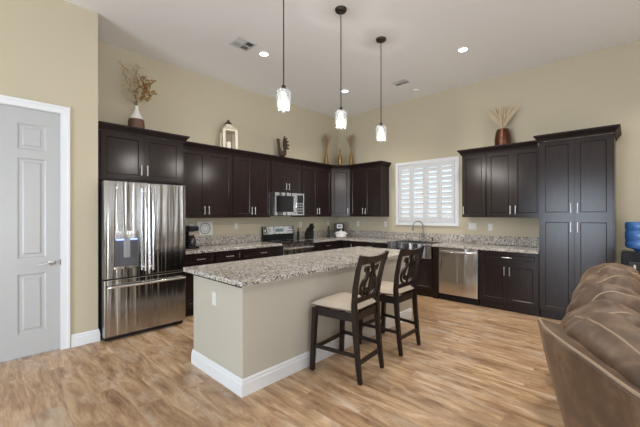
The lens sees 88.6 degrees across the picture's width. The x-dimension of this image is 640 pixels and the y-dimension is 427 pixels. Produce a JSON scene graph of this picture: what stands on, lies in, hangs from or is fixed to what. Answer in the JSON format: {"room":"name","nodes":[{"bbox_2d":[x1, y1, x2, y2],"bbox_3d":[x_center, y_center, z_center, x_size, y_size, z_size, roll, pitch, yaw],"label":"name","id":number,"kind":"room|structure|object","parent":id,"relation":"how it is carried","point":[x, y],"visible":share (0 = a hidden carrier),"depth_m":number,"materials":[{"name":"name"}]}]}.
{"room":"kitchen","nodes":[
{"label":"kitchen","id":0,"kind":"room"},
{"bbox_2d":[0,0,97,346],"bbox_3d":[-4.798,-0.413,1.897,0.836,3.700,5.780,0,0,44],"label":"wall","id":1,"kind":"structure","parent":0,"point":[49,48],"depth_m":3.54,"materials":[{"name":"beige paint"}]},
{"bbox_2d":[0,104,60,361],"bbox_3d":[-3.018,0.187,3.174,0.093,2.474,0.816,0,0,44],"label":"door","id":2,"kind":"structure","parent":1,"relation":"in","point":[30,261],"depth_m":3.29,"materials":[{"name":"grey paint"}]},
{"bbox_2d":[0,94,69,349],"bbox_3d":[-3.042,0.152,3.192,0.122,2.568,0.973,0,0,44],"label":"trim","id":3,"kind":"structure","parent":1,"relation":"attached to","point":[64,112],"depth_m":3.47,"materials":[{"name":"white wood"}]},
{"bbox_2d":[71,329,99,347],"bbox_3d":[-2.612,1.369,3.646,0.116,0.134,0.264,0,0,44],"label":"baseboard","id":4,"kind":"structure","parent":1,"relation":"attached to","point":[87,337],"depth_m":3.60,"materials":[{"name":"white wood"}]},
{"bbox_2d":[98,42,337,241],"bbox_3d":[-1.296,-0.412,6.101,0.120,3.700,5.140,0,0,44],"label":"wall","id":5,"kind":"structure","parent":0,"point":[197,106],"depth_m":5.54,"materials":[{"name":"beige paint"}]},
{"bbox_2d":[98,121,189,184],"bbox_3d":[-2.396,0.191,4.354,0.687,2.492,1.059,0,0,44],"label":"upper cabinet","id":6,"kind":"object","parent":5,"relation":"attached to","point":[123,156],"visible":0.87,"depth_m":4.09,"materials":[{"name":"brown wood"}]},
{"bbox_2d":[128,105,144,135],"bbox_3d":[-2.430,-1.199,4.344,0.200,0.450,0.200,0,0,44],"label":"ceramic vase","id":7,"kind":"object","parent":6,"relation":"on","point":[135,119],"visible":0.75,"depth_m":4.28,"materials":[{"name":"brown ceramic"}]},
{"bbox_2d":[118,59,157,104],"bbox_3d":[-2.415,-1.688,4.375,0.341,0.610,0.485,0,0,44],"label":"dried branches","id":8,"kind":"object","parent":7,"relation":"in","point":[145,89],"visible":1,"depth_m":4.34,"materials":[{"name":"brown plant"}]},
{"bbox_2d":[197,221,212,235],"bbox_3d":[-1.884,0.243,5.370,0.026,0.230,0.270,0,0,44],"label":"wall plaque","id":9,"kind":"object","parent":5,"relation":"attached to","point":[205,227],"visible":0.98,"depth_m":5.37,"materials":[{"name":"white ceramic"}]},
{"bbox_2d":[183,147,231,217],"bbox_3d":[-1.859,-0.453,5.156,0.364,1.040,0.925,0,0,44],"label":"upper cabinet","id":10,"kind":"object","parent":5,"relation":"attached to","point":[207,175],"visible":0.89,"depth_m":5.07,"materials":[{"name":"brown wood"}]},
{"bbox_2d":[219,120,237,148],"bbox_3d":[-1.537,-1.274,5.509,0.260,0.600,0.260,0,0,-31],"label":"candle lantern","id":11,"kind":"object","parent":10,"relation":"on","point":[228,129],"visible":0.77,"depth_m":5.46,"materials":[{"name":"beige paint"}]},
{"bbox_2d":[195,234,259,245],"bbox_3d":[-1.716,0.451,5.553,0.020,0.143,1.715,0,0,44],"label":"backsplash","id":12,"kind":"structure","parent":5,"relation":"attached to","point":[228,239],"depth_m":5.65,"materials":[{"name":"stone"}]},
{"bbox_2d":[232,155,270,217],"bbox_3d":[-1.268,-0.453,5.778,0.364,1.040,0.786,0,0,44],"label":"upper cabinet","id":13,"kind":"object","parent":5,"relation":"attached to","point":[251,177],"visible":0.94,"depth_m":5.64,"materials":[{"name":"brown wood"}]},
{"bbox_2d":[270,160,301,193],"bbox_3d":[-0.732,-0.683,6.343,0.364,0.578,0.768,0,0,44],"label":"upper cabinet","id":14,"kind":"object","parent":5,"relation":"attached to","point":[286,177],"visible":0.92,"depth_m":6.21,"materials":[{"name":"brown wood"}]},
{"bbox_2d":[276,136,289,156],"bbox_3d":[-0.720,-1.239,6.362,0.110,0.530,0.332,0,0,44],"label":"rooster figurine","id":15,"kind":"object","parent":14,"relation":"on","point":[280,152],"visible":0.88,"depth_m":6.35,"materials":[{"name":"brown metal"}]},
{"bbox_2d":[271,192,303,215],"bbox_3d":[-0.699,-0.172,6.311,0.448,0.438,0.758,0,0,44],"label":"microwave","id":16,"kind":"object","parent":14,"relation":"attached to","point":[282,204],"visible":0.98,"depth_m":6.15,"materials":[{"name":"grey metal"}]},
{"bbox_2d":[291,165,330,216],"bbox_3d":[-0.159,-0.453,6.944,0.364,1.040,0.888,0,0,44],"label":"upper cabinet","id":17,"kind":"object","parent":5,"relation":"attached to","point":[316,181],"visible":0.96,"depth_m":6.82,"materials":[{"name":"brown wood"}]},
{"bbox_2d":[0,295,564,426],"bbox_3d":[0.197,1.478,0.613,10.000,0.100,11.200,0,0,44],"label":"floor","id":18,"kind":"structure","parent":0,"point":[472,365],"depth_m":2.76,"materials":[{"name":"brown wood"}]},
{"bbox_2d":[98,180,185,340],"bbox_3d":[-2.341,0.537,4.208,0.910,1.800,0.911,0,0,44],"label":"refrigerator","id":19,"kind":"object","parent":18,"relation":"on","point":[141,226],"visible":0.96,"depth_m":3.87,"materials":[{"name":"grey metal"}]},
{"bbox_2d":[185,252,213,316],"bbox_3d":[-1.917,1.001,4.873,0.663,0.872,0.453,0,0,44],"label":"base cabinet","id":20,"kind":"object","parent":18,"relation":"on","point":[197,259],"visible":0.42,"depth_m":4.59,"materials":[{"name":"brown wood"}]},
{"bbox_2d":[185,234,281,254],"bbox_3d":[-1.486,0.471,5.335,0.653,0.184,1.715,0,0,44],"label":"countertop","id":21,"kind":"structure","parent":20,"relation":"on","point":[247,241],"depth_m":5.46,"materials":[{"name":"stone"}]},
{"bbox_2d":[185,226,198,248],"bbox_3d":[-1.952,0.355,4.945,0.260,0.335,0.164,0,0,44],"label":"coffee maker","id":22,"kind":"object","parent":21,"relation":"on","point":[190,241],"visible":0.91,"depth_m":4.87,"materials":[{"name":"black plastic"}]},
{"bbox_2d":[214,249,241,263],"bbox_3d":[-1.600,1.001,5.207,0.663,0.872,0.466,0,0,44],"label":"base cabinet","id":23,"kind":"object","parent":18,"relation":"on","point":[232,255],"visible":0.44,"depth_m":4.99,"materials":[{"name":"brown wood"}]},
{"bbox_2d":[242,246,280,259],"bbox_3d":[-1.166,1.001,5.664,0.663,0.872,0.790,0,0,44],"label":"base cabinet","id":24,"kind":"object","parent":18,"relation":"on","point":[254,253],"visible":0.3,"depth_m":5.44,"materials":[{"name":"brown wood"}]},
{"bbox_2d":[262,226,314,255],"bbox_3d":[-0.586,0.842,6.208,0.688,1.190,0.760,0,0,44],"label":"range","id":25,"kind":"object","parent":18,"relation":"on","point":[284,235],"visible":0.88,"depth_m":6.20,"materials":[{"name":"grey metal"}]},
{"bbox_2d":[263,239,313,243],"bbox_3d":[-0.593,0.523,6.215,0.600,0.016,0.760,0,0,44],"label":"cooktop","id":26,"kind":"object","parent":25,"relation":"in","point":[284,241],"depth_m":6.15,"materials":[{"name":"black glass"}]},
{"bbox_2d":[183,246,411,397],"bbox_3d":[0.013,0.976,3.846,1.010,0.914,2.817,0,0,44],"label":"kitchen island","id":27,"kind":"object","parent":18,"relation":"on","point":[256,335],"visible":0.83,"depth_m":2.92,"materials":[{"name":"beige paint"}]},
{"bbox_2d":[212,291,215,305],"bbox_3d":[-0.924,0.743,2.865,0.066,0.116,0.008,0,0,44],"label":"wall outlet","id":28,"kind":"object","parent":27,"relation":"attached to","point":[213,293],"visible":1,"depth_m":2.86,"materials":[{"name":"white plastic"}]},
{"bbox_2d":[183,246,403,286],"bbox_3d":[0.012,0.538,3.846,1.010,0.039,2.817,0,0,44],"label":"island countertop","id":29,"kind":"structure","parent":27,"relation":"on","point":[242,273],"depth_m":3.27,"materials":[{"name":"stone"}]},
{"bbox_2d":[314,240,340,251],"bbox_3d":[-0.059,1.001,6.828,0.663,0.872,0.838,0,0,44],"label":"base cabinet","id":30,"kind":"object","parent":18,"relation":"on","point":[319,246],"visible":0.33,"depth_m":6.62,"materials":[{"name":"brown wood"}]},
{"bbox_2d":[294,230,538,253],"bbox_3d":[1.428,0.468,5.865,4.148,0.184,1.486,0,0,44],"label":"countertop","id":31,"kind":"structure","parent":30,"relation":"on","point":[476,242],"depth_m":5.87,"materials":[{"name":"stone"}]},
{"bbox_2d":[305,223,314,238],"bbox_3d":[-0.209,0.361,6.732,0.110,0.323,0.246,0,0,-31],"label":"knife block","id":32,"kind":"object","parent":31,"relation":"on","point":[309,234],"visible":0.99,"depth_m":6.68,"materials":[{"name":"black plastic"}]},
{"bbox_2d":[335,223,343,236],"bbox_3d":[0.439,0.372,7.457,0.200,0.300,0.207,0,0,-1],"label":"coffee brewer","id":33,"kind":"object","parent":31,"relation":"on","point":[338,226],"visible":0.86,"depth_m":7.36,"materials":[{"name":"black plastic"}]},
{"bbox_2d":[334,230,348,237],"bbox_3d":[0.460,0.439,7.178,0.271,0.167,0.256,0,0,-44],"label":"lidded pot","id":34,"kind":"object","parent":31,"relation":"on","point":[339,234],"visible":1,"depth_m":7.08,"materials":[{"name":"white ceramic"}]},
{"bbox_2d":[387,240,442,258],"bbox_3d":[1.754,0.648,6.027,0.848,0.252,0.565,0,0,44],"label":"farmhouse sink","id":35,"kind":"object","parent":31,"relation":"in","point":[398,244],"visible":0.59,"depth_m":5.87,"materials":[{"name":"silver metal"}]},
{"bbox_2d":[412,221,423,240],"bbox_3d":[1.897,0.330,6.286,0.246,0.380,0.115,0,0,34],"label":"kitchen faucet","id":36,"kind":"object","parent":31,"relation":"on","point":[415,221],"visible":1,"depth_m":6.27,"materials":[{"name":"silver metal"}]},
{"bbox_2d":[340,240,354,247],"bbox_3d":[0.553,1.001,7.264,0.950,0.872,0.663,0,0,44],"label":"base cabinet","id":37,"kind":"object","parent":18,"relation":"on","point":[344,244],"visible":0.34,"depth_m":6.85,"materials":[{"name":"brown wood"}]},
{"bbox_2d":[309,250,388,385],"bbox_3d":[0.282,0.887,3.034,0.566,1.093,0.509,0,0,39],"label":"counter stool","id":38,"kind":"object","parent":18,"relation":"on","point":[352,302],"visible":1,"depth_m":2.94,"materials":[{"name":"brown wood"}]},
{"bbox_2d":[311,292,376,311],"bbox_3d":[0.243,0.815,3.065,0.452,0.072,0.508,0,0,39],"label":"seat cushion","id":39,"kind":"object","parent":38,"relation":"on","point":[341,300],"depth_m":2.95,"materials":[{"name":"beige fabric"}]},
{"bbox_2d":[354,241,386,248],"bbox_3d":[1.193,0.999,6.656,0.810,0.872,0.663,0,0,44],"label":"base cabinet","id":40,"kind":"object","parent":18,"relation":"on","point":[356,243],"visible":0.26,"depth_m":6.43,"materials":[{"name":"brown wood"}]},
{"bbox_2d":[358,245,424,356],"bbox_3d":[0.785,0.887,3.592,0.566,1.093,0.509,0,0,44],"label":"counter stool","id":41,"kind":"object","parent":18,"relation":"on","point":[406,292],"visible":0.91,"depth_m":3.46,"materials":[{"name":"brown wood"}]},
{"bbox_2d":[358,281,413,294],"bbox_3d":[0.749,0.815,3.627,0.452,0.072,0.508,0,0,44],"label":"seat cushion","id":42,"kind":"object","parent":41,"relation":"on","point":[387,288],"depth_m":3.48,"materials":[{"name":"beige fabric"}]},
{"bbox_2d":[411,258,432,296],"bbox_3d":[1.802,1.111,6.077,0.866,0.645,0.663,0,0,44],"label":"base cabinet","id":43,"kind":"object","parent":18,"relation":"on","point":[425,272],"visible":0.13,"depth_m":5.66,"materials":[{"name":"brown wood"}]},
{"bbox_2d":[433,247,439,298],"bbox_3d":[2.164,0.997,5.758,0.092,0.872,0.626,0,0,44],"label":"cabinet filler","id":44,"kind":"object","parent":18,"relation":"on","point":[436,294],"visible":0.42,"depth_m":5.53,"materials":[{"name":"brown wood"}]},
{"bbox_2d":[439,247,479,305],"bbox_3d":[2.405,0.998,5.477,0.630,0.868,0.702,0,0,44],"label":"dishwasher","id":45,"kind":"object","parent":18,"relation":"on","point":[458,268],"visible":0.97,"depth_m":5.24,"materials":[{"name":"silver metal"}]},
{"bbox_2d":[479,250,540,316],"bbox_3d":[2.934,0.995,5.001,0.780,0.872,0.663,0,0,44],"label":"base cabinet","id":46,"kind":"object","parent":18,"relation":"on","point":[508,281],"visible":0.93,"depth_m":4.76,"materials":[{"name":"brown wood"}]},
{"bbox_2d":[533,124,621,320],"bbox_3d":[3.490,0.181,4.456,0.886,2.496,0.687,0,0,44],"label":"pantry cabinet","id":47,"kind":"object","parent":18,"relation":"on","point":[577,176],"visible":0.95,"depth_m":4.25,"materials":[{"name":"brown wood"}]},
{"bbox_2d":[537,263,639,426],"bbox_3d":[2.264,0.894,1.337,2.199,0.965,3.369,0,0,44],"label":"sectional sofa","id":48,"kind":"object","parent":18,"relation":"on","point":[592,356],"visible":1,"depth_m":1.40,"materials":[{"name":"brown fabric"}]},
{"bbox_2d":[560,299,639,327],"bbox_3d":[1.566,0.732,1.768,0.435,0.505,0.476,0,0,6],"label":"cushion","id":49,"kind":"object","parent":48,"relation":"on","point":[603,305],"depth_m":1.75,"materials":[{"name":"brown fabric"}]},
{"bbox_2d":[563,312,639,388],"bbox_3d":[1.256,0.696,1.253,0.397,0.456,1.000,0,0,15],"label":"cushion","id":50,"kind":"object","parent":48,"relation":"on","point":[601,350],"depth_m":1.31,"materials":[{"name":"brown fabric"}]},
{"bbox_2d":[566,283,639,313],"bbox_3d":[1.878,0.719,2.118,0.471,0.526,0.473,0,0,44],"label":"cushion","id":51,"kind":"object","parent":48,"relation":"on","point":[627,297],"depth_m":2.08,"materials":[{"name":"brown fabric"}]},
{"bbox_2d":[571,272,639,300],"bbox_3d":[2.186,0.712,2.462,0.480,0.539,0.482,0,0,44],"label":"cushion","id":52,"kind":"object","parent":48,"relation":"on","point":[626,281],"depth_m":2.41,"materials":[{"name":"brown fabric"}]},
{"bbox_2d":[580,263,639,281],"bbox_3d":[2.490,0.717,2.806,0.447,0.590,0.475,0,0,44],"label":"cushion","id":53,"kind":"object","parent":48,"relation":"on","point":[618,268],"depth_m":2.73,"materials":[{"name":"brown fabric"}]},
{"bbox_2d":[621,250,639,273],"bbox_3d":[3.910,0.950,4.013,0.330,0.955,0.376,0,0,44],"label":"water cooler","id":54,"kind":"object","parent":18,"relation":"on","point":[630,258],"visible":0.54,"depth_m":3.97,"materials":[{"name":"black plastic"}]},
{"bbox_2d":[625,222,639,251],"bbox_3d":[3.928,0.285,4.034,0.268,0.372,0.268,0,0,44],"label":"water bottle","id":55,"kind":"object","parent":54,"relation":"on","point":[632,229],"visible":1,"depth_m":3.99,"materials":[{"name":"blue plastic"}]},
{"bbox_2d":[65,0,639,118],"bbox_3d":[0.192,-2.322,0.618,10.000,0.100,11.200,0,0,44],"label":"ceiling","id":56,"kind":"structure","parent":0,"point":[424,37],"depth_m":4.21,"materials":[{"name":"white paint"}]},
{"bbox_2d":[229,37,256,51],"bbox_3d":[-1.029,-2.259,4.385,0.250,0.010,0.280,0,0,44],"label":"ceiling vent","id":57,"kind":"object","parent":56,"relation":"in","point":[239,42],"visible":1,"depth_m":4.38,"materials":[{"name":"white metal"}]},
{"bbox_2d":[258,51,269,56],"bbox_3d":[-0.795,-2.260,4.660,0.156,0.008,0.156,0,0,44],"label":"recessed light","id":58,"kind":"object","parent":56,"relation":"in","point":[262,53],"visible":1,"depth_m":4.66,"materials":[{"name":"white"}]},
{"bbox_2d":[276,0,290,112],"bbox_3d":[-0.335,-1.605,3.022,0.138,1.326,0.138,0,0,44],"label":"pendant light","id":59,"kind":"object","parent":56,"relation":"hanging from","point":[283,89],"visible":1,"depth_m":3.01,"materials":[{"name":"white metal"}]},
{"bbox_2d":[335,5,346,129],"bbox_3d":[0.232,-1.605,3.642,0.138,1.326,0.138,0,0,44],"label":"pendant light","id":60,"kind":"object","parent":56,"relation":"hanging from","point":[340,10],"visible":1,"depth_m":3.63,"materials":[{"name":"white glass"}]},
{"bbox_2d":[376,36,385,141],"bbox_3d":[0.793,-1.605,4.265,0.138,1.326,0.138,0,0,44],"label":"pendant light","id":61,"kind":"object","parent":56,"relation":"hanging from","point":[381,39],"visible":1,"depth_m":4.24,"materials":[{"name":"white glass"}]},
{"bbox_2d":[391,79,409,85],"bbox_3d":[1.393,-2.261,5.670,0.270,0.010,0.200,0,0,44],"label":"ceiling vent","id":62,"kind":"object","parent":56,"relation":"in","point":[403,81],"visible":1,"depth_m":5.66,"materials":[{"name":"white metal"}]},
{"bbox_2d":[457,47,468,52],"bbox_3d":[1.978,-2.264,4.540,0.156,0.008,0.156,0,0,44],"label":"recessed light","id":63,"kind":"object","parent":56,"relation":"in","point":[462,49],"visible":1,"depth_m":4.53,"materials":[{"name":"white"}]},
{"bbox_2d":[338,39,639,263],"bbox_3d":[3.956,-0.421,4.573,9.600,3.700,0.120,0,0,44],"label":"wall","id":64,"kind":"structure","parent":0,"point":[599,88],"depth_m":5.30,"materials":[{"name":"beige paint"}]},
{"bbox_2d":[331,169,349,216],"bbox_3d":[0.446,-0.453,7.402,0.611,1.040,0.611,0,0,44],"label":"upper cabinet","id":65,"kind":"object","parent":64,"relation":"attached to","point":[340,178],"visible":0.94,"depth_m":7.17,"materials":[{"name":"brown wood"}]},
{"bbox_2d":[324,147,328,163],"bbox_3d":[0.140,-1.223,7.289,0.120,0.500,0.120,0,0,44],"label":"bottle vase","id":66,"kind":"object","parent":65,"relation":"on","point":[326,161],"visible":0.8,"depth_m":7.26,"materials":[{"name":"gold metal"}]},
{"bbox_2d":[322,132,331,147],"bbox_3d":[0.157,-1.579,7.295,0.217,0.453,0.203,0,0,44],"label":"reeds","id":67,"kind":"object","parent":66,"relation":"in","point":[326,138],"visible":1,"depth_m":7.29,"materials":[{"name":"beige plant"}]},
{"bbox_2d":[337,150,342,164],"bbox_3d":[0.451,-1.206,7.420,0.120,0.465,0.120,0,0,44],"label":"urn vase","id":68,"kind":"object","parent":65,"relation":"on","point":[339,159],"visible":0.68,"depth_m":7.38,"materials":[{"name":"gold metal"}]},
{"bbox_2d":[349,150,353,164],"bbox_3d":[0.697,-1.194,7.359,0.120,0.440,0.120,0,0,44],"label":"bottle vase","id":69,"kind":"object","parent":65,"relation":"on","point":[350,155],"visible":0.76,"depth_m":7.32,"materials":[{"name":"gold metal"}]},
{"bbox_2d":[346,135,354,149],"bbox_3d":[0.685,-1.582,7.337,0.184,0.457,0.216,0,0,-19],"label":"reeds","id":70,"kind":"object","parent":69,"relation":"in","point":[350,139],"visible":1,"depth_m":7.33,"materials":[{"name":"beige plant"}]},
{"bbox_2d":[350,165,388,216],"bbox_3d":[1.038,-0.454,7.009,0.786,1.040,0.364,0,0,44],"label":"upper cabinet","id":71,"kind":"object","parent":64,"relation":"attached to","point":[369,186],"visible":1,"depth_m":6.84,"materials":[{"name":"brown wood"}]},
{"bbox_2d":[183,141,390,168],"bbox_3d":[-0.275,-1.012,5.791,1.124,0.087,3.937,0,0,44],"label":"crown molding","id":72,"kind":"structure","parent":71,"relation":"attached to","point":[187,144],"depth_m":5.97,"materials":[{"name":"brown wood"}]},
{"bbox_2d":[395,156,458,226],"bbox_3d":[2.055,-0.396,6.348,1.280,1.260,0.135,0,0,44],"label":"window","id":73,"kind":"structure","parent":64,"relation":"in","point":[456,158],"depth_m":6.15,"materials":[{"name":"white wood"}]},
{"bbox_2d":[399,161,454,221],"bbox_3d":[2.021,-0.396,6.312,1.131,1.114,0.054,0,0,44],"label":"plantation shutters","id":74,"kind":"object","parent":73,"relation":"attached to","point":[425,216],"visible":1,"depth_m":6.27,"materials":[{"name":"white wood"}]},
{"bbox_2d":[468,223,475,229],"bbox_3d":[2.655,0.222,5.718,0.132,0.116,0.010,0,0,44],"label":"light switch","id":75,"kind":"object","parent":64,"relation":"attached to","point":[472,226],"visible":1,"depth_m":5.72,"materials":[{"name":"white plastic"}]},
{"bbox_2d":[462,153,486,216],"bbox_3d":[2.625,-0.458,5.501,0.383,1.040,0.364,0,0,44],"label":"upper cabinet","id":76,"kind":"object","parent":64,"relation":"attached to","point":[474,166],"visible":0.95,"depth_m":5.39,"materials":[{"name":"brown wood"}]},
{"bbox_2d":[457,140,537,155],"bbox_3d":[2.852,-1.018,5.269,1.148,0.087,0.385,0,0,44],"label":"crown molding","id":77,"kind":"structure","parent":76,"relation":"attached to","point":[527,144],"depth_m":5.09,"materials":[{"name":"brown wood"}]},
{"bbox_2d":[487,146,538,217],"bbox_3d":[3.042,-0.460,5.105,0.762,1.040,0.364,0,0,44],"label":"upper cabinet","id":78,"kind":"object","parent":64,"relation":"attached to","point":[512,175],"visible":0.91,"depth_m":4.99,"materials":[{"name":"brown wood"}]},
{"bbox_2d":[494,128,510,144],"bbox_3d":[2.914,-1.160,5.232,0.236,0.360,0.236,0,0,44],"label":"copper vase","id":79,"kind":"object","parent":78,"relation":"on","point":[502,136],"visible":0.66,"depth_m":5.14,"materials":[{"name":"brown metal"}]},
{"bbox_2d":[487,105,519,127],"bbox_3d":[2.915,-1.519,5.227,0.475,0.418,0.159,0,0,35],"label":"dried pampas grass","id":80,"kind":"object","parent":79,"relation":"in","point":[501,118],"depth_m":5.21,"materials":[{"name":"beige plant"}]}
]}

